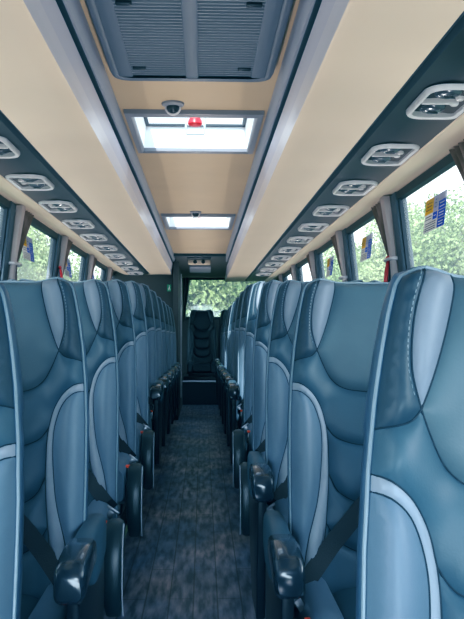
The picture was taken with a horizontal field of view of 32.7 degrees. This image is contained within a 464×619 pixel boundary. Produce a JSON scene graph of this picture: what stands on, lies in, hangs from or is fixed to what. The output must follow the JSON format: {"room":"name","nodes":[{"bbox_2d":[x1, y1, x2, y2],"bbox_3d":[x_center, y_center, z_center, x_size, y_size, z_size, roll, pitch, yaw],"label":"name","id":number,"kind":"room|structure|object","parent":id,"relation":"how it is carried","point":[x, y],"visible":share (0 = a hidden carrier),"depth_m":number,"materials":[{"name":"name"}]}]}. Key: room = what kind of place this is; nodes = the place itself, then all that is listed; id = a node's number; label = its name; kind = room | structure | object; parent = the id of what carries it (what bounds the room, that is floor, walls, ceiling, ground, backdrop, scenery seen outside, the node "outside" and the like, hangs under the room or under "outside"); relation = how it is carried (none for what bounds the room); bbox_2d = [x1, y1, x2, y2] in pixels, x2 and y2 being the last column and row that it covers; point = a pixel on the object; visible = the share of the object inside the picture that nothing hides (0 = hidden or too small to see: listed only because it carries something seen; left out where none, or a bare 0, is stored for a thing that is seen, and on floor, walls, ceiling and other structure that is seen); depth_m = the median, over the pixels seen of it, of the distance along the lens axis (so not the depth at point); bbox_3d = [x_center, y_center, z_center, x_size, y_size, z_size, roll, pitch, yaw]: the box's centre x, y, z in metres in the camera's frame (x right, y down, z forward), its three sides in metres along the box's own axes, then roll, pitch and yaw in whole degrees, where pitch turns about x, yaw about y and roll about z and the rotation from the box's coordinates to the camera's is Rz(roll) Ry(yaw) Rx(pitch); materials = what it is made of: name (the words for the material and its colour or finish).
{"room":"vehicle interior","nodes":[
{"label":"vehicle interior","id":0,"kind":"room"},
{"bbox_2d":[0,201,107,281],"bbox_3d":[-1.446,0.370,5.617,0.198,1.980,14.550,0,-2,-2],"label":"wall","id":1,"kind":"structure","parent":0,"point":[11,212],"depth_m":4.79,"materials":[{"name":"grey"}]},
{"bbox_2d":[0,195,10,274],"bbox_3d":[-1.370,-0.135,3.968,0.154,1.055,1.460,0,-2,-2],"label":"window","id":2,"kind":"structure","parent":1,"relation":"in","point":[4,203],"depth_m":4.69,"materials":[{"name":"clear glass"}]},
{"bbox_2d":[7,205,33,279],"bbox_3d":[-1.359,-0.232,5.022,0.150,0.800,0.460,0,-2,-2],"label":"window curtain","id":3,"kind":"object","parent":1,"relation":"hanging from","point":[23,219],"visible":0.56,"depth_m":4.85,"materials":[{"name":"grey fabric"}]},
{"bbox_2d":[15,211,57,277],"bbox_3d":[-1.427,-0.090,5.536,0.154,1.055,1.440,0,-2,-2],"label":"window","id":4,"kind":"structure","parent":1,"relation":"in","point":[35,223],"depth_m":6.11,"materials":[{"name":"clear glass"}]},
{"bbox_2d":[22,236,33,261],"bbox_3d":[-1.390,-0.417,5.387,0.020,0.167,0.340,0,-2,-2],"label":"sticker","id":5,"kind":"object","parent":4,"relation":"attached to","point":[28,254],"visible":0.87,"depth_m":5.40,"materials":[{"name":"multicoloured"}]},
{"bbox_2d":[57,236,72,276],"bbox_3d":[-1.416,-0.188,6.580,0.150,0.800,0.460,0,-2,-2],"label":"window curtain","id":6,"kind":"object","parent":1,"relation":"hanging from","point":[66,244],"visible":0.33,"depth_m":6.41,"materials":[{"name":"grey fabric"}]},
{"bbox_2d":[61,239,86,281],"bbox_3d":[-1.484,-0.046,7.095,0.154,1.055,1.440,0,-2,-2],"label":"window","id":7,"kind":"structure","parent":1,"relation":"in","point":[75,249],"depth_m":7.70,"materials":[{"name":"clear glass"}]},
{"bbox_2d":[65,259,71,277],"bbox_3d":[-1.448,-0.372,6.965,0.020,0.167,0.340,0,-2,-2],"label":"sticker","id":8,"kind":"object","parent":7,"relation":"attached to","point":[68,266],"visible":0.8,"depth_m":7.00,"materials":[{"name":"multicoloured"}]},
{"bbox_2d":[87,255,96,279],"bbox_3d":[-1.474,-0.144,8.139,0.150,0.800,0.460,0,-2,-2],"label":"window curtain","id":9,"kind":"object","parent":1,"relation":"hanging from","point":[92,260],"visible":0.34,"depth_m":7.94,"materials":[{"name":"grey fabric"}]},
{"bbox_2d":[95,261,105,281],"bbox_3d":[-1.542,-0.002,8.653,0.154,1.055,1.440,0,-2,-2],"label":"window","id":10,"kind":"structure","parent":1,"relation":"in","point":[98,264],"depth_m":9.16,"materials":[{"name":"clear glass"}]},
{"bbox_2d":[107,267,113,280],"bbox_3d":[-1.531,-0.099,9.697,0.150,0.800,0.460,0,-2,-2],"label":"window curtain","id":11,"kind":"object","parent":1,"relation":"hanging from","point":[110,270],"visible":0.17,"depth_m":9.50,"materials":[{"name":"grey fabric"}]},
{"bbox_2d":[111,259,182,419],"bbox_3d":[-1.201,0.422,10.981,0.980,2.080,2.150,0,-2,-2],"label":"wall partition","id":12,"kind":"structure","parent":0,"point":[157,283],"depth_m":10.33,"materials":[{"name":"plastic"}]},
{"bbox_2d":[120,507,126,525],"bbox_3d":[-1.070,1.180,5.608,0.850,0.280,14.550,0,-2,-2],"label":"trim","id":13,"kind":"structure","parent":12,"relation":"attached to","point":[123,516],"depth_m":4.43,"materials":[{"name":"black plastic"}]},
{"bbox_2d":[0,283,23,618],"bbox_3d":[-0.576,0.536,1.236,0.558,1.208,0.666,0,-2,-2],"label":"seat","id":14,"kind":"object","parent":13,"relation":"on","point":[11,387],"visible":1,"depth_m":1.35,"materials":[{"name":"blue"}]},
{"bbox_2d":[0,277,105,618],"bbox_3d":[-0.604,0.505,2.016,0.558,1.208,0.666,0,-2,-2],"label":"seat","id":15,"kind":"object","parent":13,"relation":"on","point":[64,549],"visible":0.91,"depth_m":2.09,"materials":[{"name":"blue"}]},
{"bbox_2d":[20,594,38,618],"bbox_3d":[-0.623,0.790,1.939,0.300,0.142,0.515,0,-2,-2],"label":"seat cushion","id":16,"kind":"object","parent":15,"relation":"on","point":[28,601],"depth_m":1.97,"materials":[{"name":"leather"}]},
{"bbox_2d":[18,279,125,616],"bbox_3d":[-0.635,0.480,2.786,0.536,1.208,0.682,0,-2,-5],"label":"seat","id":17,"kind":"object","parent":13,"relation":"on","point":[93,295],"visible":0.33,"depth_m":2.84,"materials":[{"name":"blue"}]},
{"bbox_2d":[71,279,143,537],"bbox_3d":[-0.664,0.452,3.567,0.536,1.208,0.682,0,-2,-5],"label":"seat","id":18,"kind":"object","parent":13,"relation":"on","point":[130,477],"visible":0.27,"depth_m":3.60,"materials":[{"name":"blue"}]},
{"bbox_2d":[126,281,154,489],"bbox_3d":[-0.693,0.430,4.347,0.536,1.208,0.682,0,-2,-5],"label":"seat","id":19,"kind":"object","parent":13,"relation":"on","point":[145,437],"visible":0.22,"depth_m":4.38,"materials":[{"name":"blue"}]},
{"bbox_2d":[140,283,163,464],"bbox_3d":[-0.718,0.420,5.138,0.558,1.208,0.666,0,-2,-2],"label":"seat","id":20,"kind":"object","parent":13,"relation":"on","point":[156,387],"visible":0.21,"depth_m":5.14,"materials":[{"name":"blue"}]},
{"bbox_2d":[150,290,168,446],"bbox_3d":[-0.747,0.443,5.917,0.558,1.208,0.666,0,-2,-2],"label":"seat","id":21,"kind":"object","parent":13,"relation":"on","point":[160,376],"visible":0.15,"depth_m":5.95,"materials":[{"name":"blue"}]},
{"bbox_2d":[157,296,172,433],"bbox_3d":[-0.776,0.477,6.696,0.558,1.208,0.666,0,-2,-2],"label":"seat","id":22,"kind":"object","parent":13,"relation":"on","point":[162,315],"visible":0.11,"depth_m":6.73,"materials":[{"name":"blue"}]},
{"bbox_2d":[162,301,175,423],"bbox_3d":[-0.804,0.507,7.475,0.558,1.208,0.666,0,-2,-2],"label":"seat","id":23,"kind":"object","parent":13,"relation":"on","point":[169,367],"visible":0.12,"depth_m":7.52,"materials":[{"name":"blue"}]},
{"bbox_2d":[166,304,177,415],"bbox_3d":[-0.833,0.536,8.254,0.558,1.208,0.666,0,-2,-2],"label":"seat","id":24,"kind":"object","parent":13,"relation":"on","point":[167,306],"visible":0.09,"depth_m":8.30,"materials":[{"name":"blue"}]},
{"bbox_2d":[169,307,179,408],"bbox_3d":[-0.861,0.563,9.033,0.558,1.208,0.666,0,-2,-2],"label":"seat","id":25,"kind":"object","parent":13,"relation":"on","point":[171,311],"visible":0.09,"depth_m":9.07,"materials":[{"name":"blue"}]},
{"bbox_2d":[181,274,181,368],"bbox_3d":[-0.701,0.360,10.906,0.010,1.700,0.060,0,-2,-2],"label":"trim","id":26,"kind":"structure","parent":12,"relation":"attached to","point":[181,274],"depth_m":10.90,"materials":[{"name":"silver metal"}]},
{"bbox_2d":[187,257,210,264],"bbox_3d":[-0.406,-0.604,9.793,0.300,0.085,0.440,0,-2,-2],"label":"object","id":27,"kind":"object","parent":12,"relation":"attached to","point":[191,260],"visible":0.95,"depth_m":9.77,"materials":[{"name":"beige plastic"}]},
{"bbox_2d":[183,380,215,381],"bbox_3d":[-0.477,1.084,11.962,0.800,0.023,0.025,0,-2,-2],"label":"trim","id":28,"kind":"structure","parent":12,"relation":"attached to","point":[183,380],"depth_m":11.95,"materials":[{"name":"silver metal"}]},
{"bbox_2d":[189,266,210,272],"bbox_3d":[-0.424,-0.537,10.561,0.280,0.061,0.440,0,-2,-2],"label":"lamp","id":29,"kind":"object","parent":12,"relation":"attached to","point":[193,269],"visible":1,"depth_m":10.49,"materials":[{"name":"grey"}]},
{"bbox_2d":[175,256,227,276],"bbox_3d":[-0.391,-0.572,10.473,0.660,0.140,2.080,0,-2,-2],"label":"trim","id":30,"kind":"structure","parent":12,"relation":"attached to","point":[218,265],"depth_m":10.50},
{"bbox_2d":[103,405,265,618],"bbox_3d":[-0.229,1.277,5.161,0.800,0.060,13.600,0,-2,-2],"label":"floor","id":31,"kind":"structure","parent":0,"point":[191,559],"depth_m":4.17,"materials":[{"name":"grey carpet"}]},
{"bbox_2d":[80,0,299,253],"bbox_3d":[-0.181,-0.839,3.921,2.600,0.040,11.000,0,-2,-2],"label":"ceiling","id":32,"kind":"structure","parent":0,"point":[177,183],"depth_m":4.34,"materials":[{"name":"plastic"}]},
{"bbox_2d":[0,0,174,274],"bbox_3d":[-0.912,-0.708,4.361,0.811,0.197,11.940,0,-2,-2],"label":"luggage rack","id":33,"kind":"object","parent":32,"relation":"attached to","point":[59,107],"visible":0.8,"depth_m":3.11,"materials":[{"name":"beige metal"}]},
{"bbox_2d":[0,136,19,158],"bbox_3d":[-0.965,-0.655,3.157,0.186,0.038,0.340,0,-2,-2],"label":"overhead air vent","id":34,"kind":"object","parent":33,"relation":"attached to","point":[7,146],"visible":0.98,"depth_m":3.21,"materials":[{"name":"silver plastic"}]},
{"bbox_2d":[5,174,53,190],"bbox_3d":[-0.992,-0.634,3.911,0.186,0.038,0.340,0,-2,-2],"label":"overhead air vent","id":35,"kind":"object","parent":33,"relation":"attached to","point":[32,180],"visible":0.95,"depth_m":3.90,"materials":[{"name":"grey"}]},
{"bbox_2d":[38,200,77,212],"bbox_3d":[-1.020,-0.612,4.665,0.186,0.038,0.340,0,-2,-2],"label":"overhead air vent","id":36,"kind":"object","parent":33,"relation":"attached to","point":[60,205],"visible":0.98,"depth_m":4.65,"materials":[{"name":"grey"}]},
{"bbox_2d":[62,219,94,228],"bbox_3d":[-1.048,-0.591,5.419,0.186,0.038,0.340,0,-2,-2],"label":"overhead air vent","id":37,"kind":"object","parent":33,"relation":"attached to","point":[81,224],"visible":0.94,"depth_m":5.41,"materials":[{"name":"grey"}]},
{"bbox_2d":[79,233,107,240],"bbox_3d":[-1.075,-0.570,6.173,0.186,0.038,0.340,0,-2,-2],"label":"overhead air vent","id":38,"kind":"object","parent":33,"relation":"attached to","point":[93,236],"visible":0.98,"depth_m":6.13,"materials":[{"name":"grey"}]},
{"bbox_2d":[93,244,117,250],"bbox_3d":[-1.103,-0.548,6.928,0.186,0.038,0.340,0,-2,-2],"label":"overhead air vent","id":39,"kind":"object","parent":33,"relation":"attached to","point":[105,247],"visible":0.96,"depth_m":6.90,"materials":[{"name":"grey"}]},
{"bbox_2d":[104,253,125,258],"bbox_3d":[-1.131,-0.526,7.682,0.186,0.038,0.340,0,-2,-2],"label":"overhead air vent","id":40,"kind":"object","parent":33,"relation":"attached to","point":[113,255],"visible":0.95,"depth_m":7.66,"materials":[{"name":"grey"}]},
{"bbox_2d":[113,260,132,264],"bbox_3d":[-1.158,-0.505,8.436,0.186,0.038,0.340,0,-2,-2],"label":"overhead air vent","id":41,"kind":"object","parent":33,"relation":"attached to","point":[120,262],"visible":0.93,"depth_m":8.37,"materials":[{"name":"grey"}]},
{"bbox_2d":[121,266,138,269],"bbox_3d":[-1.186,-0.484,9.190,0.186,0.038,0.340,0,-2,-2],"label":"overhead air vent","id":42,"kind":"object","parent":33,"relation":"attached to","point":[125,267],"visible":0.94,"depth_m":9.09,"materials":[{"name":"grey"}]},
{"bbox_2d":[162,100,183,115],"bbox_3d":[-0.240,-0.814,3.218,0.092,0.050,0.092,0,-2,-2],"label":"fitting","id":43,"kind":"object","parent":32,"relation":"attached to","point":[172,107],"visible":1,"depth_m":3.20,"materials":[{"name":"grey"}]},
{"bbox_2d":[85,0,293,81],"bbox_3d":[-0.099,-0.854,1.677,0.570,0.057,2.250,0,-2,-2],"label":"ceiling vent","id":44,"kind":"object","parent":32,"relation":"in","point":[140,40],"visible":1,"depth_m":2.37,"materials":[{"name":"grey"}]},
{"bbox_2d":[124,109,263,153],"bbox_3d":[-0.172,-0.876,3.683,0.596,0.148,0.740,0,-2,-2],"label":"roof hatch","id":45,"kind":"object","parent":32,"relation":"attached to","point":[194,136],"visible":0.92,"depth_m":4.00,"materials":[{"name":"grey"}]},
{"bbox_2d":[190,211,200,217],"bbox_3d":[-0.281,-0.731,6.117,0.092,0.050,0.092,0,-2,-2],"label":"fitting","id":46,"kind":"object","parent":32,"relation":"attached to","point":[195,214],"visible":1,"depth_m":6.10,"materials":[{"name":"grey"}]},
{"bbox_2d":[161,213,235,229],"bbox_3d":[-0.280,-0.792,6.634,0.596,0.148,0.830,0,-2,-2],"label":"roof hatch","id":47,"kind":"object","parent":32,"relation":"attached to","point":[171,221],"visible":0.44,"depth_m":7.00,"materials":[{"name":"grey"}]},
{"bbox_2d":[174,253,225,256],"bbox_3d":[-0.382,-0.648,9.409,0.620,0.030,0.050,0,-2,-2],"label":"trim","id":48,"kind":"structure","parent":32,"relation":"attached to","point":[175,254],"depth_m":9.39,"materials":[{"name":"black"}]},
{"bbox_2d":[225,0,463,281],"bbox_3d":[0.490,-0.686,5.123,0.811,0.197,13.360,0,-2,-2],"label":"luggage rack","id":49,"kind":"object","parent":32,"relation":"attached to","point":[350,72],"visible":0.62,"depth_m":2.82,"materials":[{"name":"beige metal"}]},
{"bbox_2d":[260,268,276,271],"bbox_3d":[0.430,-0.478,9.379,0.186,0.038,0.340,0,-2,-2],"label":"overhead air vent","id":50,"kind":"object","parent":49,"relation":"attached to","point":[261,269],"visible":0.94,"depth_m":9.37,"materials":[{"name":"grey"}]},
{"bbox_2d":[265,262,283,265],"bbox_3d":[0.458,-0.500,8.620,0.186,0.038,0.340,0,-2,-2],"label":"overhead air vent","id":51,"kind":"object","parent":49,"relation":"attached to","point":[267,263],"visible":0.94,"depth_m":8.52,"materials":[{"name":"grey"}]},
{"bbox_2d":[271,255,291,259],"bbox_3d":[0.486,-0.521,7.861,0.186,0.038,0.340,0,-2,-2],"label":"overhead air vent","id":52,"kind":"object","parent":49,"relation":"attached to","point":[275,257],"visible":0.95,"depth_m":7.82,"materials":[{"name":"grey"}]},
{"bbox_2d":[278,246,300,252],"bbox_3d":[0.514,-0.543,7.102,0.186,0.038,0.340,0,-2,-2],"label":"overhead air vent","id":53,"kind":"object","parent":49,"relation":"attached to","point":[288,249],"visible":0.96,"depth_m":7.07,"materials":[{"name":"grey"}]},
{"bbox_2d":[287,236,313,242],"bbox_3d":[0.542,-0.565,6.343,0.186,0.038,0.340,0,-2,-2],"label":"overhead air vent","id":54,"kind":"object","parent":49,"relation":"attached to","point":[295,239],"visible":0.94,"depth_m":6.30,"materials":[{"name":"grey"}]},
{"bbox_2d":[298,222,328,231],"bbox_3d":[0.570,-0.586,5.583,0.186,0.038,0.340,0,-2,-2],"label":"overhead air vent","id":55,"kind":"object","parent":49,"relation":"attached to","point":[306,227],"visible":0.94,"depth_m":5.57,"materials":[{"name":"grey"}]},
{"bbox_2d":[312,205,348,216],"bbox_3d":[0.597,-0.608,4.824,0.186,0.038,0.340,0,-2,-2],"label":"overhead air vent","id":56,"kind":"object","parent":49,"relation":"attached to","point":[325,210],"visible":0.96,"depth_m":4.82,"materials":[{"name":"grey"}]},
{"bbox_2d":[332,180,377,195],"bbox_3d":[0.625,-0.629,4.065,0.186,0.038,0.340,0,-2,-2],"label":"overhead air vent","id":57,"kind":"object","parent":49,"relation":"attached to","point":[352,186],"visible":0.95,"depth_m":4.06,"materials":[{"name":"grey"}]},
{"bbox_2d":[361,143,419,165],"bbox_3d":[0.653,-0.651,3.306,0.186,0.038,0.340,0,-2,-2],"label":"overhead air vent","id":58,"kind":"object","parent":49,"relation":"attached to","point":[382,158],"visible":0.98,"depth_m":3.30,"materials":[{"name":"grey"}]},
{"bbox_2d":[406,83,463,119],"bbox_3d":[0.681,-0.673,2.547,0.186,0.038,0.340,0,-2,-2],"label":"overhead air vent","id":59,"kind":"object","parent":49,"relation":"attached to","point":[445,94],"visible":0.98,"depth_m":2.54,"materials":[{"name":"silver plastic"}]},
{"bbox_2d":[183,277,267,375],"bbox_3d":[-0.513,0.474,12.962,2.600,2.190,0.060,0,-2,-2],"label":"wall","id":60,"kind":"structure","parent":0,"point":[185,323],"depth_m":12.93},
{"bbox_2d":[183,278,189,320],"bbox_3d":[-0.760,-0.164,12.871,0.160,0.700,0.040,0,-2,-2],"label":"window curtain","id":61,"kind":"object","parent":60,"relation":"hanging from","point":[186,281],"visible":0.61,"depth_m":12.87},
{"bbox_2d":[183,374,215,379],"bbox_3d":[-0.012,1.055,12.368,1.480,0.065,0.730,0,-2,-2],"label":"trim","id":62,"kind":"structure","parent":60,"relation":"attached to","point":[185,377],"depth_m":11.99,"materials":[{"name":"black plastic"}]},
{"bbox_2d":[187,310,216,375],"bbox_3d":[-0.466,0.506,12.203,0.466,1.023,0.652,0,-2,-2],"label":"seat","id":63,"kind":"object","parent":62,"relation":"on","point":[201,335],"visible":0.97,"depth_m":12.25,"materials":[{"name":"leather"}]},
{"bbox_2d":[193,362,210,371],"bbox_3d":[-0.463,0.884,12.123,0.279,0.142,0.515,0,-2,-2],"label":"seat cushion","id":64,"kind":"object","parent":63,"relation":"on","point":[197,366],"depth_m":11.87,"materials":[{"name":"leather"}]},
{"bbox_2d":[218,310,225,358],"bbox_3d":[0.014,0.506,12.220,0.466,1.023,0.652,0,-2,-2],"label":"seat","id":65,"kind":"object","parent":62,"relation":"on","point":[222,311],"visible":0.11,"depth_m":12.31,"materials":[{"name":"leather"}]},
{"bbox_2d":[183,382,217,404],"bbox_3d":[-0.495,1.302,12.433,2.500,0.425,0.950,0,-2,-2],"label":"trim","id":66,"kind":"structure","parent":60,"relation":"attached to","point":[194,393],"depth_m":11.96,"materials":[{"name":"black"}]},
{"bbox_2d":[185,278,224,319],"bbox_3d":[-0.513,-0.172,12.960,2.000,0.680,0.040,0,-2,-2],"label":"window","id":67,"kind":"structure","parent":60,"relation":"in","point":[190,278],"depth_m":12.95,"materials":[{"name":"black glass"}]},
{"bbox_2d":[282,192,413,281],"bbox_3d":[0.954,0.372,5.705,0.198,1.980,14.550,0,-2,-2],"label":"wall","id":68,"kind":"structure","parent":0,"point":[394,202],"depth_m":4.47,"materials":[{"name":"grey"}]},
{"bbox_2d":[290,265,296,280],"bbox_3d":[0.757,-0.109,9.351,0.150,0.800,0.460,0,-2,-2],"label":"window curtain","id":69,"kind":"object","parent":68,"relation":"hanging from","point":[292,268],"visible":0.16,"depth_m":9.15,"materials":[{"name":"grey fabric"}]},
{"bbox_2d":[297,257,307,281],"bbox_3d":[0.844,-0.011,8.315,0.154,1.055,1.430,0,-2,-2],"label":"window","id":70,"kind":"structure","parent":68,"relation":"in","point":[303,262],"depth_m":8.88,"materials":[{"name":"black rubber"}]},
{"bbox_2d":[306,251,316,279],"bbox_3d":[0.814,-0.153,7.803,0.150,0.800,0.460,0,-2,-2],"label":"window curtain","id":71,"kind":"object","parent":68,"relation":"hanging from","point":[310,257],"visible":0.29,"depth_m":7.60,"materials":[{"name":"grey fabric"}]},
{"bbox_2d":[316,234,342,277],"bbox_3d":[0.901,-0.055,6.767,0.154,1.055,1.430,0,-2,-2],"label":"window","id":72,"kind":"structure","parent":68,"relation":"in","point":[329,244],"depth_m":7.32,"materials":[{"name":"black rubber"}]},
{"bbox_2d":[326,256,333,276],"bbox_3d":[0.862,-0.377,6.970,0.020,0.167,0.340,0,-2,-2],"label":"sticker","id":73,"kind":"object","parent":72,"relation":"attached to","point":[331,259],"visible":1,"depth_m":6.96,"materials":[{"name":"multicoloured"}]},
{"bbox_2d":[331,231,347,281],"bbox_3d":[0.870,-0.197,6.254,0.150,0.800,0.460,0,-2,-2],"label":"window curtain","id":74,"kind":"object","parent":68,"relation":"hanging from","point":[337,239],"visible":0.45,"depth_m":6.06,"materials":[{"name":"grey fabric"}]},
{"bbox_2d":[346,201,390,280],"bbox_3d":[0.957,-0.099,5.218,0.154,1.055,1.430,0,-2,-2],"label":"window","id":75,"kind":"structure","parent":68,"relation":"in","point":[369,216],"depth_m":5.84,"materials":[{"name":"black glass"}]},
{"bbox_2d":[360,233,372,261],"bbox_3d":[0.919,-0.421,5.412,0.020,0.167,0.340,0,-2,-2],"label":"sticker","id":76,"kind":"object","parent":75,"relation":"attached to","point":[366,241],"visible":1,"depth_m":5.40,"materials":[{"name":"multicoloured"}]},
{"bbox_2d":[384,256,390,281],"bbox_3d":[0.916,-0.234,4.625,0.050,0.163,0.050,-2,-2,43],"label":"hammer","id":77,"kind":"object","parent":75,"relation":"attached to","point":[387,274],"visible":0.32,"depth_m":4.61,"materials":[{"name":"red plastic"}]},
{"bbox_2d":[371,196,398,279],"bbox_3d":[0.927,-0.241,4.706,0.150,0.800,0.460,0,-2,-2],"label":"window curtain","id":78,"kind":"object","parent":68,"relation":"hanging from","point":[382,212],"visible":0.52,"depth_m":4.53,"materials":[{"name":"grey fabric"}]},
{"bbox_2d":[396,154,455,269],"bbox_3d":[1.014,-0.143,3.665,0.154,1.055,1.440,0,-2,-2],"label":"window","id":79,"kind":"structure","parent":68,"relation":"in","point":[447,162],"depth_m":4.11,"materials":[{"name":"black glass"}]},
{"bbox_2d":[423,189,447,233],"bbox_3d":[0.978,-0.467,3.813,0.020,0.167,0.340,0,-2,-2],"label":"sticker","id":80,"kind":"object","parent":79,"relation":"attached to","point":[435,206],"visible":1,"depth_m":3.80,"materials":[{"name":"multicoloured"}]},
{"bbox_2d":[424,199,436,231],"bbox_3d":[0.974,-0.460,3.876,0.002,0.141,0.180,6,-2,-2],"label":"print","id":81,"kind":"object","parent":80,"relation":"attached to","point":[430,222],"depth_m":3.87,"materials":[{"name":"multicoloured"}]},
{"bbox_2d":[449,139,463,180],"bbox_3d":[0.984,-0.286,3.148,0.150,0.800,0.460,0,-2,-2],"label":"window curtain","id":82,"kind":"object","parent":68,"relation":"hanging from","point":[457,153],"visible":1,"depth_m":3.27,"materials":[{"name":"grey fabric"}]},
{"bbox_3d":[0.579,1.182,5.669,0.850,0.280,14.550,0,-2,-2],"label":"trim","id":83,"kind":"structure","parent":0,"visible":0},
{"bbox_2d":[215,311,225,397],"bbox_3d":[0.055,0.613,10.592,0.576,1.208,0.665,0,-2,-2],"label":"seat","id":84,"kind":"object","parent":83,"relation":"on","point":[216,359],"visible":0.06,"depth_m":10.64,"materials":[{"name":"blue"}]},
{"bbox_2d":[216,310,226,402],"bbox_3d":[0.083,0.591,9.818,0.576,1.208,0.665,0,-2,-2],"label":"seat","id":85,"kind":"object","parent":83,"relation":"on","point":[217,361],"visible":0.1,"depth_m":9.86,"materials":[{"name":"blue"}]},
{"bbox_2d":[217,307,229,408],"bbox_3d":[0.111,0.564,9.044,0.576,1.208,0.665,0,-2,-2],"label":"seat","id":86,"kind":"object","parent":83,"relation":"on","point":[219,363],"visible":0.09,"depth_m":9.07,"materials":[{"name":"blue"}]},
{"bbox_2d":[218,305,231,415],"bbox_3d":[0.140,0.536,8.270,0.576,1.208,0.665,0,-2,-2],"label":"seat","id":87,"kind":"object","parent":83,"relation":"on","point":[228,318],"visible":0.12,"depth_m":8.32,"materials":[{"name":"blue"}]},
{"bbox_2d":[220,301,237,428],"bbox_3d":[0.168,0.507,7.496,0.576,1.208,0.665,0,-2,-2],"label":"seat","id":88,"kind":"object","parent":83,"relation":"on","point":[222,369],"visible":0.1,"depth_m":7.54,"materials":[{"name":"blue"}]},
{"bbox_2d":[222,297,239,433],"bbox_3d":[0.197,0.477,6.722,0.576,1.208,0.665,0,-2,-2],"label":"seat","id":89,"kind":"object","parent":83,"relation":"on","point":[224,372],"visible":0.06,"depth_m":6.76,"materials":[{"name":"blue"}]},
{"bbox_2d":[225,290,246,452],"bbox_3d":[0.225,0.444,5.948,0.576,1.208,0.665,0,-2,-2],"label":"seat","id":90,"kind":"object","parent":83,"relation":"on","point":[228,377],"visible":0.06,"depth_m":5.97,"materials":[{"name":"blue"}]},
{"bbox_2d":[228,284,252,463],"bbox_3d":[0.253,0.421,5.174,0.576,1.208,0.665,0,-2,-2],"label":"seat","id":91,"kind":"object","parent":83,"relation":"on","point":[235,390],"visible":0.14,"depth_m":5.17,"materials":[{"name":"blue"}]},
{"bbox_2d":[239,280,281,535],"bbox_3d":[0.307,0.453,3.618,0.573,1.208,0.663,0,-2,-2],"label":"seat","id":92,"kind":"object","parent":83,"relation":"on","point":[268,291],"visible":0.21,"depth_m":3.66,"materials":[{"name":"blue"}]},
{"bbox_2d":[232,281,308,488],"bbox_3d":[0.278,0.431,4.393,0.573,1.208,0.663,0,-2,-2],"label":"seat","id":93,"kind":"object","parent":83,"relation":"on","point":[241,439],"visible":0.16,"depth_m":4.40,"materials":[{"name":"blue"}]},
{"bbox_2d":[247,279,364,618],"bbox_3d":[0.339,0.481,2.848,0.576,1.208,0.665,0,-2,-2],"label":"seat","id":94,"kind":"object","parent":83,"relation":"on","point":[267,478],"visible":0.22,"depth_m":2.87,"materials":[{"name":"blue"}]},
{"bbox_2d":[263,278,388,618],"bbox_3d":[0.367,0.506,2.072,0.576,1.208,0.665,0,-2,-2],"label":"seat","id":95,"kind":"object","parent":83,"relation":"on","point":[311,562],"visible":0.55,"depth_m":2.13,"materials":[{"name":"blue"}]},
{"bbox_2d":[333,587,355,618],"bbox_3d":[0.401,0.792,1.997,0.300,0.142,0.515,0,-2,-2],"label":"seat cushion","id":96,"kind":"object","parent":95,"relation":"on","point":[344,597],"depth_m":1.99,"materials":[{"name":"leather"}]},
{"bbox_2d":[356,265,463,618],"bbox_3d":[0.372,0.538,0.950,0.568,1.219,0.654,0,-2,-2],"label":"seat","id":97,"kind":"object","parent":83,"relation":"on","point":[410,540],"visible":1,"depth_m":1.07,"materials":[{"name":"blue"}]},
{"label":"outside","id":98,"kind":"structure","parent":0,"visible":0},
{"bbox_3d":[-0.404,3.108,9.908,120.000,0.050,120.000,0,-2,-2],"label":"ground","id":99,"kind":"structure","parent":98,"visible":0},
{"bbox_2d":[17,231,40,280],"bbox_3d":[-10.706,-0.197,32.140,5.774,7.949,7.475,0,-2,-5],"label":"leafy tree","id":100,"kind":"object","parent":99,"relation":"on","point":[25,269],"visible":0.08,"depth_m":31.69,"materials":[{"name":"green plant"}]},
{"bbox_2d":[23,225,71,280],"bbox_3d":[-10.023,-0.359,39.030,5.064,8.651,5.597,-1,-2,38],"label":"leafy tree","id":101,"kind":"object","parent":99,"relation":"on","point":[40,240],"visible":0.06,"depth_m":38.15,"materials":[{"name":"green plant"}]},
{"bbox_2d":[30,247,99,281],"bbox_3d":[-10.798,0.193,45.837,7.475,7.949,5.774,1,-2,-33],"label":"leafy tree","id":102,"kind":"object","parent":99,"relation":"on","point":[74,278],"visible":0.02,"depth_m":45.88,"materials":[{"name":"green plant"}]},
{"bbox_2d":[185,280,256,316],"bbox_3d":[-1.454,-0.224,24.312,5.485,7.551,7.101,1,-2,-18],"label":"leafy tree","id":103,"kind":"object","parent":99,"relation":"on","point":[216,296],"visible":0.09,"depth_m":22.11,"materials":[{"name":"green plant"}]},
{"bbox_2d":[323,243,369,274],"bbox_3d":[6.705,0.077,46.017,4.782,8.170,5.286,1,-2,-37],"label":"leafy tree","id":104,"kind":"object","parent":99,"relation":"on","point":[329,250],"visible":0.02,"depth_m":45.12,"materials":[{"name":"green plant"}]},
{"bbox_2d":[323,237,382,281],"bbox_3d":[7.062,0.182,38.576,7.101,7.551,5.485,0,-2,10],"label":"leafy tree","id":105,"kind":"object","parent":99,"relation":"on","point":[334,277],"visible":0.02,"depth_m":38.25,"materials":[{"name":"green plant"}]},
{"bbox_2d":[358,201,458,281],"bbox_3d":[7.144,-0.302,32.667,5.286,8.170,4.782,0,-2,-9],"label":"leafy tree","id":106,"kind":"object","parent":99,"relation":"on","point":[378,255],"visible":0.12,"depth_m":32.28,"materials":[{"name":"green plant"}]},
{"bbox_2d":[381,186,463,281],"bbox_3d":[8.267,-0.181,25.829,5.485,7.551,7.101,-1,-2,38],"label":"leafy tree","id":107,"kind":"object","parent":99,"relation":"on","point":[445,258],"visible":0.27,"depth_m":24.52,"materials":[{"name":"green plant"}]},
{"bbox_2d":[456,183,463,273],"bbox_3d":[7.924,-0.678,19.477,4.782,8.170,5.286,-1,-2,19],"label":"leafy tree","id":108,"kind":"object","parent":99,"relation":"on","point":[460,227],"visible":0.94,"depth_m":21.15,"materials":[{"name":"green plant"}]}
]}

